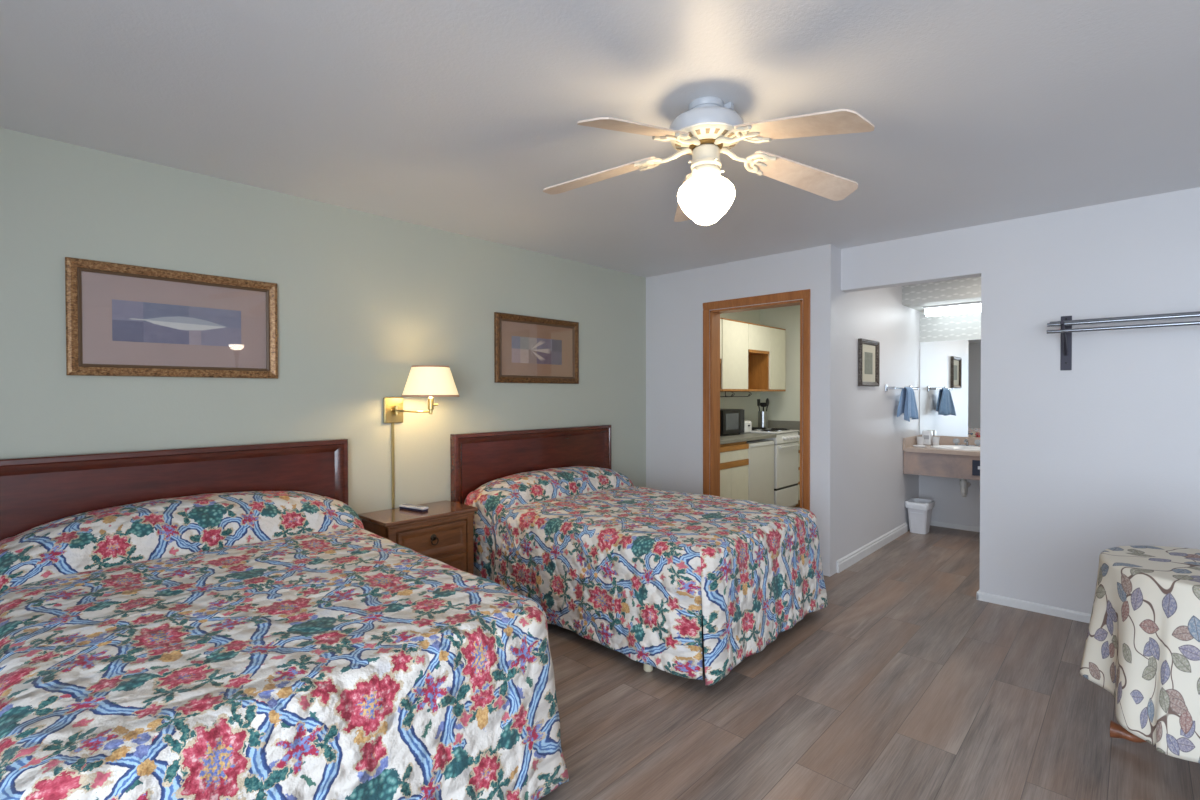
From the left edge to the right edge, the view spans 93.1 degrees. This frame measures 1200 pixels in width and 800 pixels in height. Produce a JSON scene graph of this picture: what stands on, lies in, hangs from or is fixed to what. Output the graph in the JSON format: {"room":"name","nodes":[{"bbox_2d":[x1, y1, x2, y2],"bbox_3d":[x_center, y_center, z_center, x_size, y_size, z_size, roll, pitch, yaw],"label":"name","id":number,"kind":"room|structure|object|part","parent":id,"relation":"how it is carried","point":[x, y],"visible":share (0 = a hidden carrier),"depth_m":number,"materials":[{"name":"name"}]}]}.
{"room":"motel room","nodes":[
{"label":"motel room","id":0,"kind":"room"},
{"bbox_2d":[0,128,645,520],"bbox_3d":[-1.652,0.099,3.245,0.120,2.440,5.938,0,1,43],"label":"wall","id":1,"kind":"structure","parent":0,"point":[364,299],"depth_m":3.19,"materials":[{"name":"green paint"}]},
{"bbox_2d":[65,257,277,378],"bbox_3d":[-2.014,-0.365,2.747,0.030,0.508,0.828,0,1,43],"label":"framed picture","id":2,"kind":"object","parent":1,"relation":"attached to","point":[122,319],"visible":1,"depth_m":2.70,"materials":[{"name":"gold metal"}]},
{"bbox_2d":[112,299,240,346],"bbox_3d":[-2.026,-0.363,2.749,0.001,0.187,0.508,0,1,43],"label":"print","id":3,"kind":"object","parent":2,"relation":"attached to","point":[135,322],"depth_m":2.73,"materials":[{"name":"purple paper"}]},
{"bbox_2d":[383,365,459,507],"bbox_3d":[-1.060,0.233,3.478,0.419,0.879,0.352,0,1,43],"label":"wall lamp","id":4,"kind":"object","parent":1,"relation":"attached to","point":[430,381],"visible":1,"depth_m":3.37,"materials":[{"name":"gold metal"}]},
{"bbox_3d":[-1.283,0.062,3.530,0.021,0.160,0.124,0,1,43],"label":"wall plate","id":5,"kind":"part","parent":4,"relation":"part of","materials":[{"name":"gold metal"}]},
{"bbox_3d":[-1.287,0.406,3.533,0.014,0.533,0.016,0,1,43],"label":"cord","id":6,"kind":"part","parent":4,"relation":"part of","materials":[{"name":"gold metal"}]},
{"bbox_3d":[-1.175,0.063,3.435,0.281,0.060,0.131,0,1,18],"label":"swing arm","id":7,"kind":"part","parent":4,"relation":"part of","materials":[{"name":"gold metal"}]},
{"bbox_3d":[-1.028,-0.113,3.451,0.336,0.185,0.336,0,1,43],"label":"lamp shade","id":8,"kind":"part","parent":4,"relation":"part of","materials":[{"name":"beige fabric"}]},
{"bbox_2d":[428,397,437,413],"bbox_3d":[-1.018,0.036,3.463,0.036,0.102,0.063,0,1,43],"label":"socket","id":9,"kind":"object","parent":4,"relation":"attached to","point":[431,404],"depth_m":3.44,"materials":[{"name":"gold metal"}]},
{"bbox_2d":[494,312,578,383],"bbox_3d":[-0.465,-0.382,4.384,0.030,0.506,0.830,0,1,43],"label":"framed picture","id":10,"kind":"object","parent":1,"relation":"attached to","point":[527,349],"visible":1,"depth_m":4.36,"materials":[{"name":"brown wood"}]},
{"bbox_2d":[512,336,561,364],"bbox_3d":[-0.480,-0.378,4.381,0.001,0.198,0.503,0,1,43],"label":"print","id":11,"kind":"object","parent":10,"relation":"attached to","point":[526,350],"depth_m":4.37},
{"bbox_2d":[0,0,1199,277],"bbox_3d":[1.407,-1.166,2.130,6.300,0.100,8.550,0,1,43],"label":"ceiling","id":12,"kind":"structure","parent":0,"point":[454,116],"depth_m":2.13,"materials":[{"name":"white paint"}]},
{"bbox_2d":[543,96,873,224],"bbox_3d":[0.389,-0.889,2.114,1.253,0.447,1.244,0,1,43],"label":"ceiling fan","id":13,"kind":"object","parent":12,"relation":"hanging from","point":[710,127],"visible":1,"depth_m":2.08,"materials":[{"name":"white wood"}]},
{"bbox_3d":[0.001,-0.897,2.283,0.466,0.099,0.134,0,1,18],"label":"fan blade","id":14,"kind":"part","parent":13,"relation":"part of","materials":[{"name":"beige wood"}]},
{"bbox_3d":[0.125,-0.874,1.830,0.137,0.133,0.468,0,1,43],"label":"fan blade","id":15,"kind":"part","parent":13,"relation":"part of","materials":[{"name":"beige wood"}]},
{"bbox_3d":[0.419,-0.912,2.571,0.134,0.079,0.466,0,1,2],"label":"fan blade","id":16,"kind":"part","parent":13,"relation":"part of","materials":[{"name":"beige wood"}]},
{"bbox_3d":[0.401,-0.972,2.149,0.262,0.024,0.262,0,1,43],"label":"vent plate","id":17,"kind":"part","parent":13,"relation":"part of","materials":[{"name":"beige metal"}]},
{"bbox_3d":[0.401,-0.954,2.149,0.128,0.013,0.128,0,1,43],"label":"hub plate","id":18,"kind":"part","parent":13,"relation":"part of","materials":[{"name":"gold metal"}]},
{"bbox_3d":[0.401,-0.759,2.151,0.216,0.186,0.216,0,1,43],"label":"glass globe","id":19,"kind":"part","parent":13,"relation":"part of","materials":[{"name":"white glass"}]},
{"bbox_3d":[0.805,-0.892,2.270,0.466,0.112,0.134,0,1,-17],"label":"fan blade","id":20,"kind":"part","parent":13,"relation":"part of","materials":[{"name":"beige wood"}]},
{"bbox_3d":[0.622,-0.859,1.791,0.134,0.165,0.466,-1,1,-32],"label":"fan blade","id":21,"kind":"part","parent":13,"relation":"part of","materials":[{"name":"beige wood"}]},
{"bbox_2d":[720,309,759,426],"bbox_3d":[1.194,0.056,6.424,0.100,2.440,2.352,0,1,43],"label":"wall","id":22,"kind":"structure","parent":0,"point":[749,404],"depth_m":6.97,"materials":[{"name":"paint"}]},
{"bbox_2d":[720,318,721,390],"bbox_3d":[0.834,-0.459,5.650,0.429,0.744,0.720,0,1,43],"label":"upper cabinet","id":23,"kind":"object","parent":22,"relation":"attached to","point":[720,318],"visible":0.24,"depth_m":5.75,"materials":[{"name":"brown wood"}]},
{"bbox_3d":[0.981,-0.615,5.509,0.018,0.403,0.717,0,1,43],"label":"cabinet door","id":24,"kind":"part","parent":23,"relation":"part of","materials":[{"name":"beige laminate"}]},
{"bbox_2d":[720,318,747,390],"bbox_3d":[1.271,-0.465,6.112,0.429,0.744,0.528,0,1,43],"label":"upper cabinet","id":25,"kind":"object","parent":22,"relation":"attached to","point":[734,361],"visible":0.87,"depth_m":5.95,"materials":[{"name":"brown wood"}]},
{"bbox_2d":[720,391,749,396],"bbox_3d":[1.421,-0.065,6.221,0.318,0.064,0.397,0,1,43],"label":"wire rack","id":26,"kind":"object","parent":25,"relation":"attached to","point":[720,391],"visible":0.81,"depth_m":6.10,"materials":[{"name":"black metal"}]},
{"bbox_2d":[748,323,769,390],"bbox_3d":[1.625,-0.470,6.485,0.429,0.744,0.496,0,1,43],"label":"upper cabinet","id":27,"kind":"object","parent":22,"relation":"attached to","point":[758,335],"visible":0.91,"depth_m":6.52,"materials":[{"name":"brown wood"}]},
{"bbox_3d":[1.772,-0.690,6.343,0.018,0.275,0.493,0,1,43],"label":"cabinet door","id":28,"kind":"part","parent":27,"relation":"part of","materials":[{"name":"beige laminate"}]},
{"bbox_2d":[748,327,785,391],"bbox_3d":[1.932,-0.474,6.810,0.429,0.744,0.394,0,1,43],"label":"upper cabinet","id":29,"kind":"object","parent":22,"relation":"attached to","point":[776,356],"visible":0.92,"depth_m":6.65,"materials":[{"name":"brown wood"}]},
{"bbox_3d":[2.080,-0.478,6.670,0.018,0.708,0.391,0,1,43],"label":"cabinet door","id":30,"kind":"part","parent":29,"relation":"part of","materials":[{"name":"beige laminate"}]},
{"bbox_2d":[646,244,836,576],"bbox_3d":[1.055,0.074,4.853,1.860,2.440,0.120,0,1,43],"label":"wall","id":31,"kind":"structure","parent":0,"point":[674,301],"depth_m":4.91,"materials":[{"name":"white paint"}]},
{"bbox_2d":[703,289,810,509],"bbox_3d":[1.278,0.231,4.639,0.940,2.130,0.147,0,1,43],"label":"door frame","id":32,"kind":"structure","parent":31,"relation":"attached to","point":[711,317],"depth_m":4.85,"materials":[{"name":"orange wood"}]},
{"bbox_2d":[760,305,799,420],"bbox_3d":[2.676,0.049,6.709,1.860,2.440,0.100,0,1,43],"label":"wall","id":33,"kind":"structure","parent":0,"point":[783,405],"depth_m":6.98,"materials":[{"name":"paint"}]},
{"bbox_2d":[765,420,799,429],"bbox_3d":[2.671,0.314,6.633,1.710,0.112,0.018,0,1,43],"label":"panel","id":34,"kind":"object","parent":33,"relation":"attached to","point":[791,425],"visible":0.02,"depth_m":7.00,"materials":[{"name":"grey stone"}]},
{"bbox_2d":[539,506,1199,799],"bbox_3d":[1.413,1.374,2.159,6.300,0.100,8.550,0,1,43],"label":"floor","id":35,"kind":"structure","parent":0,"point":[907,685],"depth_m":2.42,"materials":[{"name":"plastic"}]},
{"bbox_2d":[0,439,348,540],"bbox_3d":[-1.333,0.785,2.102,1.916,1.092,1.560,0,1,43],"label":"headboard","id":36,"kind":"object","parent":35,"relation":"on","point":[39,490],"visible":0.02,"depth_m":2.65,"materials":[{"name":"brown wood"}]},
{"bbox_3d":[-2.007,0.649,2.739,0.058,0.832,1.560,0,1,43],"label":"headboard moulding","id":37,"kind":"part","parent":36,"relation":"part of","materials":[{"name":"brown wood"}]},
{"bbox_2d":[0,491,568,799],"bbox_3d":[-1.252,0.877,2.074,1.955,0.832,1.466,0,1,43],"label":"bedspread","id":38,"kind":"object","parent":36,"relation":"on","point":[246,645],"visible":1,"depth_m":1.61,"materials":[{"name":"multicoloured fabric"}]},
{"bbox_2d":[358,500,477,573],"bbox_3d":[-1.103,0.995,3.473,0.371,0.640,0.606,0,1,43],"label":"nightstand","id":39,"kind":"object","parent":35,"relation":"on","point":[443,533],"visible":0.49,"depth_m":3.39,"materials":[{"name":"brown wood"}]},
{"bbox_2d":[399,504,427,511],"bbox_3d":[-1.143,0.660,3.489,0.214,0.028,0.050,0,1,31],"label":"remote control","id":40,"kind":"object","parent":39,"relation":"on","point":[418,508],"visible":1,"depth_m":3.46,"materials":[{"name":"white plastic"}]},
{"bbox_3d":[-0.987,0.833,3.360,0.027,0.175,0.450,0,1,43],"label":"drawer","id":41,"kind":"part","parent":39,"relation":"part of","materials":[{"name":"brown wood"}]},
{"bbox_3d":[-0.976,0.824,3.350,0.020,0.065,0.049,0,1,43],"label":"ring pull","id":42,"kind":"part","parent":39,"relation":"part of","materials":[{"name":"brown metal"}]},
{"bbox_3d":[-0.986,1.063,3.363,0.027,0.245,0.450,0,1,43],"label":"drawer","id":43,"kind":"part","parent":39,"relation":"part of","materials":[{"name":"brown wood"}]},
{"bbox_2d":[450,425,703,671],"bbox_3d":[0.223,0.769,3.745,1.916,1.080,1.557,0,1,43],"label":"bed","id":44,"kind":"object","parent":35,"relation":"on","point":[480,458],"visible":0.07,"depth_m":4.21,"materials":[{"name":"brown wood"}]},
{"bbox_3d":[-0.452,0.633,4.382,0.058,0.820,1.557,0,1,43],"label":"headboard moulding","id":45,"kind":"part","parent":44,"relation":"part of","materials":[{"name":"brown wood"}]},
{"bbox_3d":[-0.461,0.773,4.393,0.032,1.060,1.517,0,1,43],"label":"headboard","id":46,"kind":"part","parent":44,"relation":"part of","materials":[{"name":"brown wood"}]},
{"bbox_2d":[464,466,827,685],"bbox_3d":[0.257,0.898,3.667,1.952,0.739,1.465,0,1,43],"label":"bedspread","id":47,"kind":"object","parent":44,"relation":"on","point":[624,567],"visible":0.99,"depth_m":3.04,"materials":[{"name":"multicoloured fabric"}]},
{"bbox_2d":[720,441,748,499],"bbox_3d":[1.056,0.850,5.749,0.630,0.865,0.662,0,1,43],"label":"base cabinet","id":48,"kind":"object","parent":35,"relation":"on","point":[734,461],"visible":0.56,"depth_m":5.57,"materials":[{"name":"brown wood"}]},
{"bbox_3d":[1.157,0.549,5.416,0.022,0.100,0.322,0,1,43],"label":"drawer","id":49,"kind":"part","parent":48,"relation":"part of","materials":[{"name":"beige laminate"}]},
{"bbox_3d":[1.158,0.925,5.421,0.022,0.524,0.322,0,1,43],"label":"cabinet door","id":50,"kind":"part","parent":48,"relation":"part of","materials":[{"name":"beige laminate"}]},
{"bbox_3d":[1.274,0.552,5.537,0.026,0.216,0.662,0,1,43],"label":"finger rail","id":51,"kind":"part","parent":48,"relation":"part of","materials":[{"name":"brown wood"}]},
{"bbox_3d":[1.385,0.546,5.657,0.022,0.100,0.334,0,1,43],"label":"drawer","id":52,"kind":"part","parent":48,"relation":"part of","materials":[{"name":"beige laminate"}]},
{"bbox_3d":[1.385,0.922,5.661,0.022,0.524,0.334,0,1,43],"label":"cabinet door","id":53,"kind":"part","parent":48,"relation":"part of","materials":[{"name":"beige laminate"}]},
{"bbox_2d":[720,433,775,443],"bbox_3d":[1.176,0.343,5.866,0.639,0.142,1.502,0,1,43],"label":"countertop","id":54,"kind":"structure","parent":48,"relation":"on","point":[729,438],"depth_m":5.87,"materials":[{"name":"grey stone"}]},
{"bbox_2d":[720,409,743,435],"bbox_3d":[1.298,0.237,6.160,0.356,0.273,0.445,0,1,43],"label":"microwave","id":55,"kind":"object","parent":54,"relation":"on","point":[731,420],"visible":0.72,"depth_m":6.01,"materials":[{"name":"black plastic"}]},
{"bbox_3d":[1.386,0.232,6.010,0.020,0.252,0.343,0,1,43],"label":"door","id":56,"kind":"part","parent":55,"relation":"part of","materials":[{"name":"black plastic"}]},
{"bbox_3d":[1.538,0.230,6.171,0.018,0.252,0.096,0,1,43],"label":"control panel","id":57,"kind":"part","parent":55,"relation":"part of","materials":[{"name":"black plastic"}]},
{"bbox_2d":[744,420,751,432],"bbox_3d":[1.600,0.300,6.371,0.185,0.140,0.165,0,1,43],"label":"toaster","id":58,"kind":"object","parent":54,"relation":"on","point":[747,424],"visible":0.53,"depth_m":6.31,"materials":[{"name":"white plastic"}]},
{"bbox_2d":[747,439,773,504],"bbox_3d":[1.500,0.857,6.173,0.580,0.842,0.562,0,1,43],"label":"mini fridge","id":59,"kind":"object","parent":35,"relation":"on","point":[760,452],"visible":0.28,"depth_m":5.97,"materials":[{"name":"white metal"}]},
{"bbox_3d":[1.712,0.464,5.981,0.006,0.032,0.510,0,1,43],"label":"door handle","id":60,"kind":"part","parent":59,"relation":"part of","materials":[{"name":"white plastic"}]},
{"bbox_2d":[751,427,799,506],"bbox_3d":[1.914,0.802,6.615,0.652,0.938,0.566,0,1,43],"label":"stove","id":61,"kind":"object","parent":35,"relation":"on","point":[786,445],"visible":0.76,"depth_m":6.39,"materials":[{"name":"white metal"}]},
{"bbox_2d":[758,411,767,427],"bbox_3d":[1.958,0.232,6.826,0.116,0.195,0.116,0,1,43],"label":"utensil crock","id":62,"kind":"object","parent":61,"relation":"on","point":[762,416],"visible":0.99,"depth_m":6.78,"materials":[{"name":"metal"}]},
{"bbox_2d":[759,403,767,411],"bbox_3d":[1.945,0.174,6.759,0.104,0.285,0.108,0,1,43],"label":"ladle","id":63,"kind":"object","parent":62,"relation":"in","point":[763,405],"visible":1,"depth_m":6.72,"materials":[{"name":"black plastic"}]},
{"bbox_2d":[751,430,798,433],"bbox_3d":[1.899,0.358,6.623,0.614,0.016,0.566,0,1,43],"label":"cooktop","id":64,"kind":"object","parent":61,"relation":"in","point":[753,431],"depth_m":6.37,"materials":[{"name":"white metal"}]},
{"bbox_3d":[2.111,1.104,6.433,0.031,0.220,0.550,0,1,43],"label":"warming drawer","id":65,"kind":"part","parent":61,"relation":"part of","materials":[{"name":"white metal"}]},
{"bbox_3d":[2.111,0.731,6.428,0.033,0.482,0.550,0,1,43],"label":"oven door","id":66,"kind":"part","parent":61,"relation":"part of","materials":[{"name":"white metal"}]},
{"bbox_3d":[2.108,0.983,6.434,0.026,0.020,0.550,0,1,43],"label":"gap trim","id":67,"kind":"part","parent":61,"relation":"part of","materials":[{"name":"black plastic"}]},
{"bbox_3d":[2.111,0.427,6.423,0.038,0.114,0.558,0,1,43],"label":"control panel","id":68,"kind":"part","parent":61,"relation":"part of","materials":[{"name":"white metal"}]},
{"bbox_3d":[2.133,0.521,6.404,0.031,0.022,0.458,0,1,43],"label":"door handle","id":69,"kind":"part","parent":61,"relation":"part of","materials":[{"name":"white metal"}]},
{"bbox_2d":[793,438,799,507],"bbox_3d":[2.175,0.834,6.931,0.630,0.865,0.234,0,1,43],"label":"base cabinet","id":70,"kind":"object","parent":35,"relation":"on","point":[798,504],"visible":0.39,"depth_m":6.64,"materials":[{"name":"brown wood"}]},
{"bbox_3d":[2.394,1.078,6.727,0.022,0.184,0.231,0,1,43],"label":"drawer","id":71,"kind":"part","parent":70,"relation":"part of","materials":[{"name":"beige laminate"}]},
{"bbox_2d":[905,498,934,533],"bbox_3d":[3.103,1.128,5.519,0.215,0.306,0.252,0,1,43],"label":"waste bin","id":72,"kind":"object","parent":35,"relation":"on","point":[919,510],"visible":1,"depth_m":5.45,"materials":[{"name":"white plastic"}]},
{"bbox_2d":[1110,720,1146,742],"bbox_3d":[2.177,0.950,1.980,0.642,0.713,0.642,0,1,43],"label":"round table","id":73,"kind":"object","parent":35,"relation":"on","point":[1116,730],"visible":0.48,"depth_m":2.17,"materials":[{"name":"brown wood"}]},
{"bbox_2d":[1080,546,1199,762],"bbox_3d":[2.175,0.901,1.986,0.747,0.622,0.738,0,1,10],"label":"tablecloth","id":74,"kind":"object","parent":73,"relation":"on","point":[1142,645],"visible":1,"depth_m":1.92,"materials":[{"name":"white fabric"}]},
{"bbox_2d":[836,247,919,572],"bbox_3d":[2.496,0.068,5.094,0.100,2.440,2.212,0,1,43],"label":"wall","id":75,"kind":"structure","parent":0,"point":[872,487],"depth_m":4.84,"materials":[{"name":"white paint"}]},
{"bbox_2d":[858,338,879,385],"bbox_3d":[2.234,-0.305,4.716,0.032,0.381,0.430,0,1,43],"label":"framed picture","id":76,"kind":"object","parent":75,"relation":"attached to","point":[868,350],"visible":1,"depth_m":4.72,"materials":[{"name":"grey wood"}]},
{"bbox_2d":[865,352,872,373],"bbox_3d":[2.235,-0.306,4.729,0.001,0.181,0.190,0,1,43],"label":"print","id":77,"kind":"object","parent":76,"relation":"attached to","point":[868,355],"depth_m":4.73},
{"bbox_2d":[837,522,907,572],"bbox_3d":[2.389,1.246,4.907,0.016,0.090,1.750,0,1,43],"label":"baseboard","id":78,"kind":"structure","parent":75,"relation":"attached to","point":[862,552],"depth_m":4.77,"materials":[{"name":"white paint"}]},
{"bbox_2d":[885,385,918,390],"bbox_3d":[2.834,-0.110,5.317,0.081,0.060,0.784,0,1,43],"label":"towel bar","id":79,"kind":"object","parent":75,"relation":"attached to","point":[886,386],"visible":0.84,"depth_m":5.10,"materials":[{"name":"silver metal"}]},
{"bbox_2d":[897,387,918,421],"bbox_3d":[2.888,0.036,5.299,0.115,0.316,0.435,0,1,43],"label":"hand towel","id":80,"kind":"object","parent":79,"relation":"hanging from","point":[907,405],"visible":0.98,"depth_m":5.24,"materials":[{"name":"blue fabric"}]},
{"bbox_2d":[902,276,980,310],"bbox_3d":[3.752,-1.029,5.000,1.840,0.250,0.600,0,1,43],"label":"ceiling","id":81,"kind":"structure","parent":0,"point":[965,290],"depth_m":5.21,"materials":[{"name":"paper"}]},
{"bbox_2d":[923,301,980,316],"bbox_3d":[3.653,-0.859,5.165,1.250,0.092,0.160,0,1,43],"label":"vanity light","id":82,"kind":"object","parent":81,"relation":"attached to","point":[970,307],"visible":0.4,"depth_m":5.38,"materials":[{"name":"white paint"}]},
{"bbox_2d":[919,311,980,526],"bbox_3d":[3.995,0.063,5.266,2.040,2.440,0.100,0,1,43],"label":"wall","id":83,"kind":"structure","parent":0,"point":[950,506],"depth_m":5.67,"materials":[{"name":"white paint"}]},
{"bbox_2d":[903,435,979,496],"bbox_3d":[3.767,0.649,5.031,1.835,0.562,0.566,0,1,43],"label":"vanity","id":84,"kind":"object","parent":83,"relation":"attached to","point":[953,457],"visible":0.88,"depth_m":5.33,"materials":[{"name":"beige stone"}]},
{"bbox_2d":[905,445,979,455],"bbox_3d":[3.766,0.479,5.014,1.815,0.035,0.545,0,1,43],"label":"countertop","id":85,"kind":"structure","parent":84,"relation":"on","point":[928,449],"depth_m":5.25,"materials":[{"name":"white ceramic"}]},
{"bbox_2d":[912,445,926,447],"bbox_3d":[3.095,0.449,5.505,0.128,0.016,0.090,0,1,43],"label":"soap dish","id":86,"kind":"object","parent":85,"relation":"on","point":[920,446],"visible":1,"depth_m":5.49,"materials":[{"name":"white plastic"}]},
{"bbox_2d":[916,437,923,444],"bbox_3d":[3.190,0.411,5.662,0.072,0.088,0.072,0,1,43],"label":"cup","id":87,"kind":"object","parent":85,"relation":"on","point":[920,440],"visible":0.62,"depth_m":5.64,"materials":[{"name":"white plastic"}]},
{"bbox_2d":[922,430,932,444],"bbox_3d":[3.309,0.381,5.745,0.080,0.144,0.095,0,1,43],"label":"dispenser","id":88,"kind":"object","parent":85,"relation":"on","point":[927,434],"visible":0.83,"depth_m":5.71,"materials":[{"name":"white plastic"}]},
{"bbox_2d":[932,436,939,444],"bbox_3d":[3.347,0.410,5.664,0.072,0.088,0.072,0,1,43],"label":"cup","id":89,"kind":"object","parent":85,"relation":"on","point":[935,440],"visible":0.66,"depth_m":5.64,"materials":[{"name":"white plastic"}]},
{"bbox_2d":[931,445,979,450],"bbox_3d":[3.410,0.517,5.351,0.523,0.146,0.389,0,1,43],"label":"sink basin","id":90,"kind":"object","parent":85,"relation":"in","point":[942,447],"depth_m":5.44,"materials":[{"name":"white ceramic"}]},
{"bbox_2d":[953,439,979,446],"bbox_3d":[3.525,0.415,5.471,0.240,0.083,0.130,0,1,43],"label":"faucet","id":91,"kind":"object","parent":85,"relation":"on","point":[956,441],"depth_m":5.49,"materials":[{"name":"silver metal"}]},
{"bbox_2d":[972,460,979,475],"bbox_3d":[3.399,0.604,4.999,0.212,0.137,0.008,0,1,43],"label":"plate","id":92,"kind":"object","parent":84,"relation":"attached to","point":[975,463],"visible":0.35,"depth_m":5.05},
{"bbox_2d":[920,339,980,436],"bbox_3d":[3.943,-0.110,5.240,1.782,0.950,0.006,0,1,43],"label":"vanity mirror","id":93,"kind":"object","parent":83,"relation":"attached to","point":[950,371],"visible":0.36,"depth_m":5.66,"materials":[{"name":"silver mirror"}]},
{"bbox_2d":[921,435,979,444],"bbox_3d":[3.953,0.427,5.226,1.835,0.123,0.021,0,1,43],"label":"backsplash","id":94,"kind":"structure","parent":83,"relation":"attached to","point":[944,440],"depth_m":5.64,"materials":[{"name":"beige stone"}]},
{"bbox_2d":[930,520,979,531],"bbox_3d":[3.959,1.258,5.239,1.840,0.050,0.012,0,1,43],"label":"baseboard","id":95,"kind":"structure","parent":83,"relation":"attached to","point":[932,523],"depth_m":5.64,"materials":[{"name":"white paint"}]},
{"bbox_2d":[841,187,1199,613],"bbox_3d":[3.405,0.091,2.898,4.240,2.440,0.120,0,1,43],"label":"wall","id":96,"kind":"structure","parent":0,"point":[1100,454],"depth_m":3.37,"materials":[{"name":"white paint"}]},
{"bbox_2d":[977,589,1090,622],"bbox_3d":[3.724,1.288,2.605,3.359,0.053,0.132,0,1,43],"label":"baseboard","id":97,"kind":"structure","parent":96,"relation":"attached to","point":[1001,600],"depth_m":3.50,"materials":[{"name":"white paint"}]},
{"bbox_2d":[1047,311,1199,369],"bbox_3d":[3.275,-0.333,2.754,1.735,0.324,0.260,0,1,43],"label":"rail","id":98,"kind":"object","parent":96,"relation":"attached to","point":[1066,322],"visible":1,"depth_m":3.13,"materials":[{"name":"metal"}]},
{"bbox_3d":[3.200,-0.386,2.674,1.735,0.021,0.021,0,1,43],"label":"rail","id":99,"kind":"part","parent":98,"relation":"part of","materials":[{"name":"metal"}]},
{"bbox_3d":[3.213,-0.427,2.688,1.735,0.021,0.021,0,1,43],"label":"rail","id":100,"kind":"part","parent":98,"relation":"part of","materials":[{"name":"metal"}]},
{"bbox_3d":[3.303,-0.449,2.782,1.735,0.021,0.021,0,1,43],"label":"rail","id":101,"kind":"part","parent":98,"relation":"part of","materials":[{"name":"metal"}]}
]}

